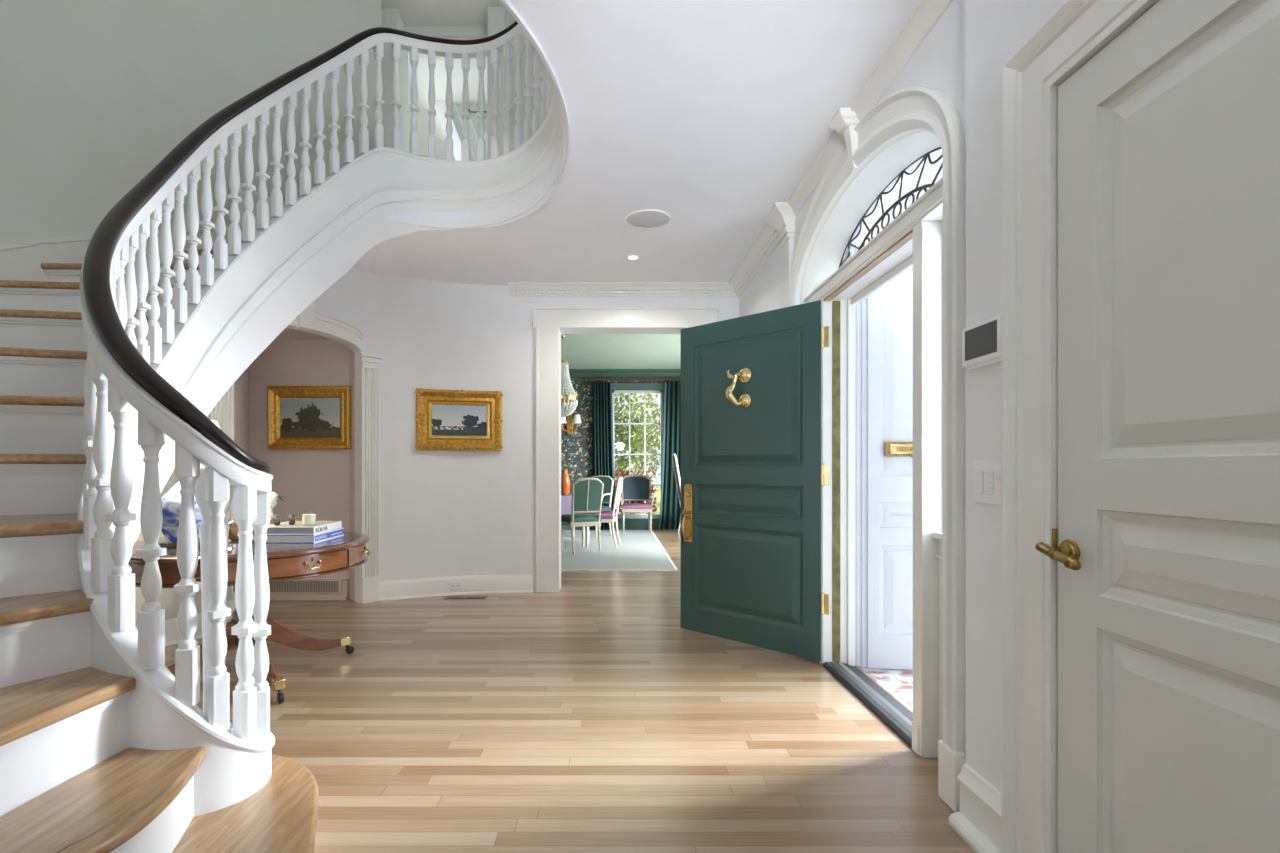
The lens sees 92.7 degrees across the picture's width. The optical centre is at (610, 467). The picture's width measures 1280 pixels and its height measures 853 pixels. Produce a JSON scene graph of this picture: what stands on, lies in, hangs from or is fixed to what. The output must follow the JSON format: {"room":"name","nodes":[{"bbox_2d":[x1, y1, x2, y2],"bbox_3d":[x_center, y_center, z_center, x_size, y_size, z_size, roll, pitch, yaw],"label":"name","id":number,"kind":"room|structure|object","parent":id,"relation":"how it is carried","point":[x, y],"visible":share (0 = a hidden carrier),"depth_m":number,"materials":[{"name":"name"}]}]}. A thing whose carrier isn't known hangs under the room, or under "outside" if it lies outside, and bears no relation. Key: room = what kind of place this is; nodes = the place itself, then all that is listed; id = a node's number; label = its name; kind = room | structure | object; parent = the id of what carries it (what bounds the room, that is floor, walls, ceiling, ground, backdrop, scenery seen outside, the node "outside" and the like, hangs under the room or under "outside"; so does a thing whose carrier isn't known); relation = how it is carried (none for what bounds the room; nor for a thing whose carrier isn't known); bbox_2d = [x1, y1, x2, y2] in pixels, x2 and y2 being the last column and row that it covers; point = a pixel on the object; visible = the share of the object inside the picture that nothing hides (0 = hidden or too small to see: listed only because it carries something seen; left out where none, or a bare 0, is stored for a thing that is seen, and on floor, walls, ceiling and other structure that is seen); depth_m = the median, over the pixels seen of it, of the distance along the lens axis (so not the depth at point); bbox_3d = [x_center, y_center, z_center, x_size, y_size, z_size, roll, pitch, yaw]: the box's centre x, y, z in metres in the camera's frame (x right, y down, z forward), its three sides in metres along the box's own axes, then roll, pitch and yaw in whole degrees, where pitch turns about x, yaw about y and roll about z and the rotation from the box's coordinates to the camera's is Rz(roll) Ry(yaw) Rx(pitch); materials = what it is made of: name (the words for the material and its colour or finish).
{"room":"entrance hall","nodes":[
{"label":"entrance hall","id":0,"kind":"room"},
{"bbox_2d":[0,0,533,625],"bbox_3d":[-2.824,-1.640,1.683,1.817,5.600,9.072,0,0,16],"label":"wall","id":1,"kind":"structure","parent":0,"point":[95,94],"depth_m":4.29,"materials":[{"name":"paint"}]},
{"bbox_2d":[136,613,201,646],"bbox_3d":[-3.020,1.077,3.673,0.090,0.165,1.230,0,0,22],"label":"baseboard","id":2,"kind":"structure","parent":1,"relation":"attached to","point":[172,636],"depth_m":4.02,"materials":[{"name":"paint"}]},
{"bbox_2d":[209,383,234,621],"bbox_3d":[-2.722,0.090,4.278,0.060,2.140,0.190,0,0,31],"label":"trim","id":3,"kind":"structure","parent":1,"relation":"attached to","point":[223,411],"depth_m":4.31,"materials":[{"name":"paint"}]},
{"bbox_2d":[295,303,314,330],"bbox_3d":[-2.401,-1.195,4.779,0.085,0.210,0.149,0,0,31],"label":"trim","id":4,"kind":"structure","parent":1,"relation":"attached to","point":[305,319],"depth_m":4.75,"materials":[{"name":"paint"}]},
{"bbox_2d":[288,311,362,351],"bbox_3d":[-2.422,-1.125,4.790,0.083,0.260,1.039,0,0,33],"label":"trim","id":5,"kind":"structure","parent":1,"relation":"attached to","point":[326,324],"depth_m":5.02,"materials":[{"name":"paint"}]},
{"bbox_2d":[358,353,381,603],"bbox_3d":[-2.079,0.090,5.268,0.060,2.140,0.190,0,0,40],"label":"trim","id":6,"kind":"structure","parent":1,"relation":"attached to","point":[369,363],"depth_m":5.26,"materials":[{"name":"paint"}]},
{"bbox_2d":[449,581,461,589],"bbox_3d":[-1.419,1.075,5.574,0.116,0.072,0.017,0,0,-17],"label":"wall outlet","id":7,"kind":"object","parent":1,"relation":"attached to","point":[452,585],"visible":1,"depth_m":5.57,"materials":[{"name":"white plastic"}]},
{"bbox_2d":[415,388,502,450],"bbox_3d":[-1.381,-0.435,5.569,0.779,0.562,0.062,0,0,-17],"label":"framed painting","id":8,"kind":"object","parent":1,"relation":"attached to","point":[446,420],"visible":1,"depth_m":5.57,"materials":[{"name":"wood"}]},
{"bbox_2d":[234,328,353,607],"bbox_3d":[-2.567,0.000,5.080,0.882,2.320,1.179,0,0,-26],"label":"wall niche","id":9,"kind":"object","parent":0,"point":[320,482],"visible":0.36,"depth_m":5.42,"materials":[{"name":"paint"}]},
{"bbox_2d":[267,386,350,448],"bbox_3d":[-2.657,-0.445,5.373,0.735,0.555,0.053,0,0,0],"label":"framed painting","id":10,"kind":"object","parent":9,"relation":"attached to","point":[298,417],"visible":1,"depth_m":5.38},
{"bbox_2d":[270,578,348,599],"bbox_3d":[-2.772,1.067,5.385,0.895,0.185,0.070,0,0,0],"label":"baseboard","id":11,"kind":"structure","parent":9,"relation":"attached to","point":[344,595],"depth_m":5.38,"materials":[{"name":"paint"}]},
{"bbox_2d":[269,580,341,592],"bbox_3d":[-2.720,1.045,5.377,0.690,0.120,0.016,0,0,0],"label":"wall register","id":12,"kind":"object","parent":11,"relation":"attached to","point":[289,586],"visible":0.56,"depth_m":5.37,"materials":[{"name":"paint"}]},
{"bbox_2d":[232,0,381,201],"bbox_3d":[-2.350,-3.240,5.117,0.559,2.400,1.639,0,0,13],"label":"wall","id":13,"kind":"structure","parent":0,"point":[271,38],"depth_m":4.78,"materials":[{"name":"paint"}]},
{"bbox_2d":[382,7,504,158],"bbox_3d":[-1.735,-3.240,6.075,1.430,2.400,0.410,0,0,0],"label":"trim","id":14,"kind":"structure","parent":13,"relation":"attached to","point":[391,17],"depth_m":5.89,"materials":[{"name":"paint"}]},
{"bbox_2d":[382,0,505,159],"bbox_3d":[-0.850,-4.490,3.350,5.500,0.100,12.900,0,0,0],"label":"wall","id":15,"kind":"structure","parent":0,"point":[412,12],"depth_m":6.78,"materials":[{"name":"paint"}]},
{"bbox_2d":[435,101,486,160],"bbox_3d":[-1.819,-4.631,7.785,1.417,2.245,0.830,0,0,0],"label":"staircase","id":16,"kind":"structure","parent":15,"relation":"attached to","point":[457,109],"depth_m":7.44,"materials":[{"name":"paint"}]},
{"bbox_2d":[505,8,541,149],"bbox_3d":[0.266,-3.240,1.500,2.868,2.400,9.000,0,0,0],"label":"wall","id":17,"kind":"structure","parent":0,"point":[509,19],"depth_m":5.89,"materials":[{"name":"paint"}]},
{"bbox_2d":[165,529,975,852],"bbox_3d":[-0.300,1.200,4.375,6.600,0.080,14.750,0,0,0],"label":"floor","id":18,"kind":"structure","parent":0,"point":[584,717],"depth_m":2.67,"materials":[{"name":"brown wood"}]},
{"bbox_2d":[128,531,369,703],"bbox_3d":[-2.030,0.784,3.410,1.270,0.752,1.270,0,0,0],"label":"table","id":19,"kind":"object","parent":18,"relation":"on","point":[285,561],"visible":0.41,"depth_m":3.14,"materials":[{"name":"brown wood"}]},
{"bbox_2d":[158,539,199,547],"bbox_3d":[-2.254,0.391,3.270,0.349,0.034,0.344,0,0,0],"label":"tray","id":20,"kind":"object","parent":19,"relation":"on","point":[163,543],"visible":0.12,"depth_m":3.11,"materials":[{"name":"silver metal"}]},
{"bbox_2d":[161,420,219,542],"bbox_3d":[-2.289,0.071,3.270,0.470,0.660,0.470,0,0,0],"label":"table lamp","id":21,"kind":"object","parent":20,"relation":"on","point":[171,501],"visible":0.14,"depth_m":3.17,"materials":[{"name":"blue ceramic"}]},
{"bbox_2d":[228,514,238,551],"bbox_3d":[-1.844,0.306,3.000,0.104,0.202,0.102,0,0,0],"label":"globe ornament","id":22,"kind":"object","parent":19,"relation":"on","point":[233,537],"visible":0.4,"depth_m":2.96,"materials":[{"name":"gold metal"}]},
{"bbox_2d":[271,676,284,690],"bbox_3d":[-1.655,1.073,3.035,0.060,0.050,0.048,0,0,45],"label":"caster","id":23,"kind":"object","parent":19,"relation":"on","point":[277,683],"depth_m":3.02,"materials":[{"name":"gold metal"}]},
{"bbox_2d":[270,491,286,519],"bbox_3d":[-2.076,0.264,3.633,0.324,0.287,0.126,0,0,0],"label":"flower vase","id":24,"kind":"object","parent":19,"relation":"on","point":[274,496],"visible":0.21,"depth_m":3.60,"materials":[{"name":"white plant"}]},
{"bbox_2d":[254,528,343,542],"bbox_3d":[-1.777,0.385,3.504,0.321,0.045,0.401,0,0,-2],"label":"book","id":25,"kind":"object","parent":19,"relation":"on","point":[315,538],"visible":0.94,"depth_m":3.31,"materials":[{"name":"blue paper"}]},
{"bbox_2d":[266,521,341,534],"bbox_3d":[-1.779,0.341,3.502,0.313,0.042,0.385,0,0,-3],"label":"book","id":26,"kind":"object","parent":25,"relation":"on","point":[284,528],"visible":0.93,"depth_m":3.33,"materials":[{"name":"paper"}]},
{"bbox_2d":[273,514,280,524],"bbox_3d":[-1.861,0.289,3.400,0.034,0.060,0.060,0,0,-25],"label":"candle holder","id":27,"kind":"object","parent":26,"relation":"on","point":[277,518],"visible":1,"depth_m":3.38,"materials":[{"name":"gold metal"}]},
{"bbox_2d":[289,514,295,524],"bbox_3d":[-1.788,0.289,3.420,0.034,0.060,0.060,0,0,-25],"label":"candle holder","id":28,"kind":"object","parent":26,"relation":"on","point":[292,518],"visible":1,"depth_m":3.40,"materials":[{"name":"grey glass"}]},
{"bbox_2d":[302,514,315,523],"bbox_3d":[-1.693,0.281,3.420,0.074,0.078,0.074,0,0,0],"label":"candle","id":29,"kind":"object","parent":26,"relation":"on","point":[306,518],"visible":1,"depth_m":3.39,"materials":[{"name":"beige wax"}]},
{"bbox_2d":[338,636,349,645],"bbox_3d":[-1.655,1.073,3.785,0.048,0.050,0.060,0,0,45],"label":"caster","id":30,"kind":"object","parent":19,"relation":"on","point":[344,640],"depth_m":3.77,"materials":[{"name":"gold metal"}]},
{"bbox_2d":[0,0,569,852],"bbox_3d":[-1.727,-0.932,2.929,3.064,4.184,4.914,0,0,19],"label":"staircase","id":31,"kind":"structure","parent":18,"relation":"on","point":[119,343],"depth_m":1.90,"materials":[{"name":"paint"}]},
{"bbox_2d":[443,596,487,598],"bbox_3d":[-1.300,1.157,5.450,0.380,0.005,0.110,0,0,0],"label":"floor vent","id":32,"kind":"object","parent":18,"relation":"in","point":[446,597],"visible":1,"depth_m":5.44,"materials":[{"name":"brown wood"}]},
{"bbox_2d":[446,596,464,597],"bbox_3d":[-1.390,1.156,5.450,0.160,0.002,0.070,0,0,0],"label":"grille","id":33,"kind":"object","parent":32,"relation":"attached to","point":[446,596],"depth_m":5.47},
{"bbox_2d":[466,596,484,597],"bbox_3d":[-1.210,1.156,5.450,0.160,0.002,0.070,0,0,0],"label":"grille","id":34,"kind":"object","parent":32,"relation":"attached to","point":[466,596],"depth_m":5.47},
{"bbox_2d":[561,530,677,570],"bbox_3d":[-0.797,1.153,9.057,3.105,0.014,4.425,0,0,0],"label":"rug","id":35,"kind":"object","parent":18,"relation":"on","point":[638,550],"visible":0.34,"depth_m":8.19,"materials":[{"name":"grey carpet"}]},
{"bbox_2d":[561,493,578,514],"bbox_3d":[-1.350,0.770,9.200,1.748,0.749,1.748,0,0,0],"label":"dining table","id":36,"kind":"object","parent":35,"relation":"on","point":[565,499],"visible":0.02,"depth_m":8.77,"materials":[{"name":"purple fabric"}]},
{"bbox_2d":[561,469,569,494],"bbox_3d":[-0.680,0.206,8.950,0.170,0.373,0.170,0,0,0],"label":"vase","id":37,"kind":"object","parent":36,"relation":"on","point":[565,480],"visible":0.94,"depth_m":8.89,"materials":[{"name":"orange ceramic"}]},
{"bbox_2d":[561,478,603,554],"bbox_3d":[-0.409,0.637,8.353,0.458,1.021,0.573,0,0,-24],"label":"dining chair","id":38,"kind":"object","parent":35,"relation":"on","point":[587,493],"visible":0.88,"depth_m":8.16,"materials":[{"name":"green fabric"}]},
{"bbox_2d":[574,475,613,537],"bbox_3d":[-0.305,0.637,10.294,0.613,1.021,0.571,0,0,30],"label":"dining chair","id":39,"kind":"object","parent":35,"relation":"on","point":[608,482],"visible":0.26,"depth_m":10.38,"materials":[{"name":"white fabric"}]},
{"bbox_2d":[582,477,622,547],"bbox_3d":[-0.120,0.637,8.993,0.571,1.021,0.478,0,0,8],"label":"dining chair","id":40,"kind":"object","parent":35,"relation":"on","point":[606,516],"visible":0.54,"depth_m":8.80,"materials":[{"name":"wood"}]},
{"bbox_2d":[620,475,654,532],"bbox_3d":[0.460,0.637,11.030,0.653,1.021,0.571,0,0,0],"label":"dining chair","id":41,"kind":"object","parent":35,"relation":"on","point":[635,487],"visible":0.88,"depth_m":11.21,"materials":[{"name":"fabric"}]},
{"bbox_2d":[672,453,680,532],"bbox_3d":[1.406,0.452,10.750,0.639,1.421,0.518,0,0,0],"label":"dining chair","id":42,"kind":"object","parent":18,"relation":"on","point":[674,458],"visible":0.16,"depth_m":10.73,"materials":[{"name":"white wood"}]},
{"bbox_2d":[561,334,680,368],"bbox_3d":[0.100,-1.920,8.800,5.200,0.120,5.800,0,0,0],"label":"ceiling","id":43,"kind":"structure","parent":0,"point":[582,351],"depth_m":9.66,"materials":[{"name":"green paint"}]},
{"bbox_2d":[561,335,577,416],"bbox_3d":[-0.700,-1.291,8.600,0.470,1.139,0.470,0,0,0],"label":"chandelier","id":44,"kind":"object","parent":43,"relation":"hanging from","point":[571,400],"visible":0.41,"depth_m":8.52,"materials":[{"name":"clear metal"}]},
{"bbox_2d":[561,380,680,492],"bbox_3d":[0.100,-0.350,11.675,5.000,3.020,0.150,0,0,0],"label":"wall","id":45,"kind":"structure","parent":0,"point":[577,447],"depth_m":11.60,"materials":[{"name":"paper"}]},
{"bbox_2d":[561,391,580,433],"bbox_3d":[-0.780,-1.040,11.498,0.450,0.800,0.205,0,0,0],"label":"wall sconce","id":46,"kind":"object","parent":45,"relation":"attached to","point":[570,421],"visible":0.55,"depth_m":11.52,"materials":[{"name":"metal"}]},
{"bbox_2d":[563,519,658,528],"bbox_3d":[0.100,1.060,11.588,5.000,0.200,0.025,0,0,0],"label":"baseboard","id":47,"kind":"structure","parent":45,"relation":"attached to","point":[629,523],"depth_m":11.58,"materials":[{"name":"teal paint"}]},
{"bbox_2d":[569,369,680,379],"bbox_3d":[0.100,-1.765,11.540,5.000,0.190,0.120,0,0,0],"label":"trim","id":48,"kind":"structure","parent":45,"relation":"attached to","point":[575,374],"depth_m":11.53,"materials":[{"name":"teal paint"}]},
{"bbox_2d":[584,378,680,381],"bbox_3d":[0.675,-1.660,11.523,2.380,0.070,0.155,0,0,0],"label":"curtain rod","id":49,"kind":"object","parent":45,"relation":"attached to","point":[585,379],"visible":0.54,"depth_m":11.46,"materials":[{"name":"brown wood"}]},
{"bbox_2d":[592,382,615,528],"bbox_3d":[-0.117,-0.235,11.486,0.469,2.770,0.115,0,0,0],"label":"curtain","id":50,"kind":"object","parent":49,"relation":"hanging from","point":[602,405],"visible":0.65,"depth_m":11.47,"materials":[{"name":"green fabric"}]},
{"bbox_2d":[658,382,680,528],"bbox_3d":[1.248,-0.235,11.486,0.720,2.770,0.115,0,0,0],"label":"curtain","id":51,"kind":"object","parent":49,"relation":"hanging from","point":[670,510],"visible":0.52,"depth_m":11.47,"materials":[{"name":"green fabric"}]},
{"bbox_2d":[612,390,662,518],"bbox_3d":[0.505,-0.210,11.660,0.970,2.540,0.060,0,0,0],"label":"window","id":52,"kind":"structure","parent":45,"relation":"in","point":[619,516],"depth_m":11.63,"materials":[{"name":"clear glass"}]},
{"bbox_2d":[612,383,664,416],"bbox_3d":[0.505,-0.230,11.585,1.250,2.780,0.030,0,0,0],"label":"trim","id":53,"kind":"structure","parent":45,"relation":"attached to","point":[615,386],"depth_m":11.57,"materials":[{"name":"teal paint"}]},
{"bbox_2d":[534,297,738,591],"bbox_3d":[0.330,-0.440,5.825,2.140,3.200,0.250,0,0,0],"label":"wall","id":54,"kind":"structure","parent":0,"point":[729,306],"depth_m":5.70,"materials":[{"name":"paint"}]},
{"bbox_2d":[378,574,533,600],"bbox_3d":[-1.387,1.077,5.550,1.366,0.165,0.126,0,0,-16],"label":"baseboard","id":55,"kind":"structure","parent":54,"relation":"attached to","point":[476,584],"depth_m":5.58,"materials":[{"name":"paint"}]},
{"bbox_2d":[512,290,732,293],"bbox_3d":[0.106,-1.630,5.674,2.052,0.030,0.052,0,0,0],"label":"trim","id":56,"kind":"structure","parent":54,"relation":"attached to","point":[517,291],"depth_m":5.65,"materials":[{"name":"paint"}]},
{"bbox_2d":[533,307,719,592],"bbox_3d":[0.142,-0.168,5.680,1.740,2.655,0.040,0,0,0],"label":"trim","id":57,"kind":"structure","parent":54,"relation":"attached to","point":[547,321],"depth_m":5.67,"materials":[{"name":"paint"}]},
{"bbox_2d":[508,224,776,294],"bbox_3d":[0.130,-1.657,4.865,2.140,0.085,1.670,0,0,0],"label":"trim","id":58,"kind":"structure","parent":54,"relation":"attached to","point":[768,231],"depth_m":5.59,"materials":[{"name":"paint"}]},
{"bbox_2d":[512,235,781,296],"bbox_3d":[0.140,-1.605,4.875,2.120,0.020,1.650,0,0,0],"label":"trim","id":59,"kind":"structure","parent":54,"relation":"attached to","point":[777,242],"depth_m":5.67,"materials":[{"name":"paint"}]},
{"bbox_2d":[369,0,930,285],"bbox_3d":[-0.300,-1.867,1.500,4.100,0.335,9.000,0,0,0],"label":"ceiling","id":60,"kind":"structure","parent":0,"point":[709,115],"depth_m":3.10,"materials":[{"name":"paint"}]},
{"bbox_2d":[627,255,638,259],"bbox_3d":[0.177,-1.696,4.915,0.100,0.007,0.100,0,0,0],"label":"recessed light","id":61,"kind":"object","parent":60,"relation":"in","point":[631,257],"visible":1,"depth_m":4.91,"materials":[{"name":"white plastic"}]},
{"bbox_2d":[625,209,670,228],"bbox_3d":[0.253,-1.696,4.165,0.312,0.008,0.312,0,0,0],"label":"ceiling speaker","id":62,"kind":"object","parent":60,"relation":"attached to","point":[647,218],"visible":1,"depth_m":4.16,"materials":[{"name":"white plastic"}]},
{"bbox_2d":[739,0,965,752],"bbox_3d":[1.320,-0.440,3.865,0.240,3.200,3.770,0,0,0],"label":"wall","id":63,"kind":"structure","parent":0,"point":[939,63],"depth_m":2.24,"materials":[{"name":"paint"}]},
{"bbox_2d":[681,300,828,661],"bbox_3d":[0.871,0.076,3.946,0.131,2.132,1.113,0,0,-44],"label":"door","id":64,"kind":"structure","parent":63,"relation":"in","point":[753,474],"depth_m":3.93,"materials":[{"name":"green paint"}]},
{"bbox_2d":[735,231,779,292],"bbox_3d":[1.174,-1.630,4.884,0.052,0.030,1.532,0,0,0],"label":"trim","id":65,"kind":"structure","parent":63,"relation":"attached to","point":[776,235],"depth_m":4.77,"materials":[{"name":"paint"}]},
{"bbox_2d":[764,202,795,307],"bbox_3d":[1.125,-0.270,4.050,0.150,2.860,0.300,0,0,0],"label":"trim","id":66,"kind":"structure","parent":63,"relation":"attached to","point":[781,216],"depth_m":4.00,"materials":[{"name":"paint"}]},
{"bbox_2d":[832,301,839,660],"bbox_3d":[1.323,0.080,3.580,0.045,2.120,0.006,0,0,0],"label":"trim","id":67,"kind":"structure","parent":63,"relation":"attached to","point":[835,304],"depth_m":3.58,"materials":[{"name":"gold metal"}]},
{"bbox_2d":[830,108,860,170],"bbox_3d":[1.140,-1.570,2.945,0.120,0.260,0.139,0,0,0],"label":"trim","id":68,"kind":"structure","parent":63,"relation":"attached to","point":[845,120],"depth_m":2.92,"materials":[{"name":"paint"}]},
{"bbox_2d":[843,240,865,666],"bbox_3d":[1.445,-0.085,3.618,0.110,2.510,0.085,0,0,0],"label":"trim","id":69,"kind":"structure","parent":63,"relation":"attached to","point":[860,307],"depth_m":3.58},
{"bbox_2d":[823,661,912,747],"bbox_3d":[1.337,1.155,3.050,0.185,0.050,1.067,0,0,0],"label":"threshold","id":70,"kind":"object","parent":63,"relation":"attached to","point":[894,714],"depth_m":3.02,"materials":[{"name":"metal"}]},
{"bbox_2d":[824,229,912,300],"bbox_3d":[1.268,-0.984,3.050,0.035,0.012,1.067,0,0,0],"label":"trim","id":71,"kind":"structure","parent":63,"relation":"attached to","point":[909,235],"depth_m":2.93,"materials":[{"name":"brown wood"}]},
{"bbox_2d":[788,0,952,214],"bbox_3d":[1.165,-1.670,3.005,0.070,0.060,2.050,0,0,0],"label":"trim","id":72,"kind":"structure","parent":63,"relation":"attached to","point":[927,14],"depth_m":2.60,"materials":[{"name":"paint"}]},
{"bbox_2d":[804,177,942,757],"bbox_3d":[1.327,0.042,3.025,0.206,2.236,1.710,0,0,0],"label":"trim","id":73,"kind":"structure","parent":63,"relation":"attached to","point":[924,252],"depth_m":2.49,"materials":[{"name":"paint"}]},
{"bbox_2d":[788,87,964,751],"bbox_3d":[1.294,-0.237,3.030,0.273,2.795,1.930,0,0,0],"label":"trim","id":74,"kind":"structure","parent":63,"relation":"attached to","point":[910,123],"depth_m":2.15,"materials":[{"name":"paint"}]},
{"bbox_2d":[866,267,912,669],"bbox_3d":[1.972,-0.057,3.508,0.950,2.450,0.079,0,0,7],"label":"door","id":75,"kind":"structure","parent":63,"relation":"in","point":[889,310],"depth_m":3.55,"materials":[{"name":"white wood"}]},
{"bbox_2d":[839,147,942,267],"bbox_3d":[1.397,-1.246,3.030,0.027,0.365,1.514,0,0,0],"label":"window","id":76,"kind":"structure","parent":63,"relation":"in","point":[926,156],"depth_m":2.98,"materials":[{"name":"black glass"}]},
{"bbox_2d":[938,740,965,811],"bbox_3d":[1.177,1.060,3.030,0.045,0.200,1.970,0,0,0],"label":"trim","id":77,"kind":"structure","parent":63,"relation":"attached to","point":[950,763],"depth_m":2.08,"materials":[{"name":"paint"}]},
{"bbox_2d":[860,666,912,708],"bbox_3d":[1.715,1.216,2.410,0.570,0.088,2.420,0,0,0],"label":"floor","id":78,"kind":"structure","parent":0,"point":[899,682],"depth_m":3.37,"materials":[{"name":"brick"}]},
{"bbox_2d":[966,0,1063,791],"bbox_3d":[1.405,-0.270,-0.507,0.500,2.860,4.985,0,0,0],"label":"wall","id":79,"kind":"structure","parent":0,"point":[995,29],"depth_m":1.89,"materials":[{"name":"paint"}]},
{"bbox_2d":[948,763,1000,852],"bbox_3d":[1.126,1.060,1.873,0.058,0.200,0.225,0,0,0],"label":"baseboard","id":80,"kind":"structure","parent":79,"relation":"attached to","point":[978,821],"depth_m":1.87,"materials":[{"name":"paint"}]},
{"bbox_2d":[962,314,1000,369],"bbox_3d":[1.142,-0.381,1.868,0.026,0.134,0.198,0,0,0],"label":"panel","id":81,"kind":"object","parent":79,"relation":"attached to","point":[981,342],"visible":0.7,"depth_m":1.86,"materials":[{"name":"white plastic"}]},
{"bbox_2d":[974,461,1000,504],"bbox_3d":[1.149,0.045,1.845,0.012,0.130,0.170,0,0,0],"label":"switch plate","id":82,"kind":"object","parent":79,"relation":"attached to","point":[987,474],"visible":0.87,"depth_m":1.85,"materials":[{"name":"white plastic"}]},
{"bbox_2d":[1001,0,1158,852],"bbox_3d":[1.180,0.004,1.144,0.130,2.313,1.204,0,0,0],"label":"trim","id":83,"kind":"structure","parent":79,"relation":"attached to","point":[1076,31],"depth_m":1.65,"materials":[{"name":"paint"}]},
{"bbox_2d":[1036,0,1279,852],"bbox_3d":[1.145,0.081,1.150,0.116,2.135,0.876,0,0,0],"label":"door","id":84,"kind":"structure","parent":79,"relation":"in","point":[1167,553],"depth_m":1.27,"materials":[{"name":"paint"}]},
{"label":"outside","id":85,"kind":"structure","parent":0,"visible":0},
{"bbox_2d":[615,486,659,513],"bbox_3d":[0.500,1.260,25.875,19.000,0.100,28.250,0,0,0],"label":"lawn","id":86,"kind":"structure","parent":85,"point":[657,494],"depth_m":20.79,"materials":[{"name":"green plant"}]},
{"bbox_2d":[614,393,643,479],"bbox_3d":[-0.051,-0.698,16.199,1.839,3.745,1.844,0,0,0],"label":"shrub","id":87,"kind":"object","parent":86,"relation":"on","point":[622,439],"visible":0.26,"depth_m":15.99,"materials":[{"name":"green plant"}]},
{"bbox_2d":[614,469,656,513],"bbox_3d":[0.446,0.593,14.102,1.227,1.164,1.229,0,0,0],"label":"shrub","id":88,"kind":"object","parent":86,"relation":"on","point":[617,471],"visible":0.1,"depth_m":13.93,"materials":[{"name":"green plant"}]},
{"bbox_2d":[615,393,659,491],"bbox_3d":[0.954,-0.795,19.500,2.332,3.940,2.333,0,0,0],"label":"shrub","id":89,"kind":"object","parent":86,"relation":"on","point":[649,436],"visible":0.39,"depth_m":19.25,"materials":[{"name":"green plant"}]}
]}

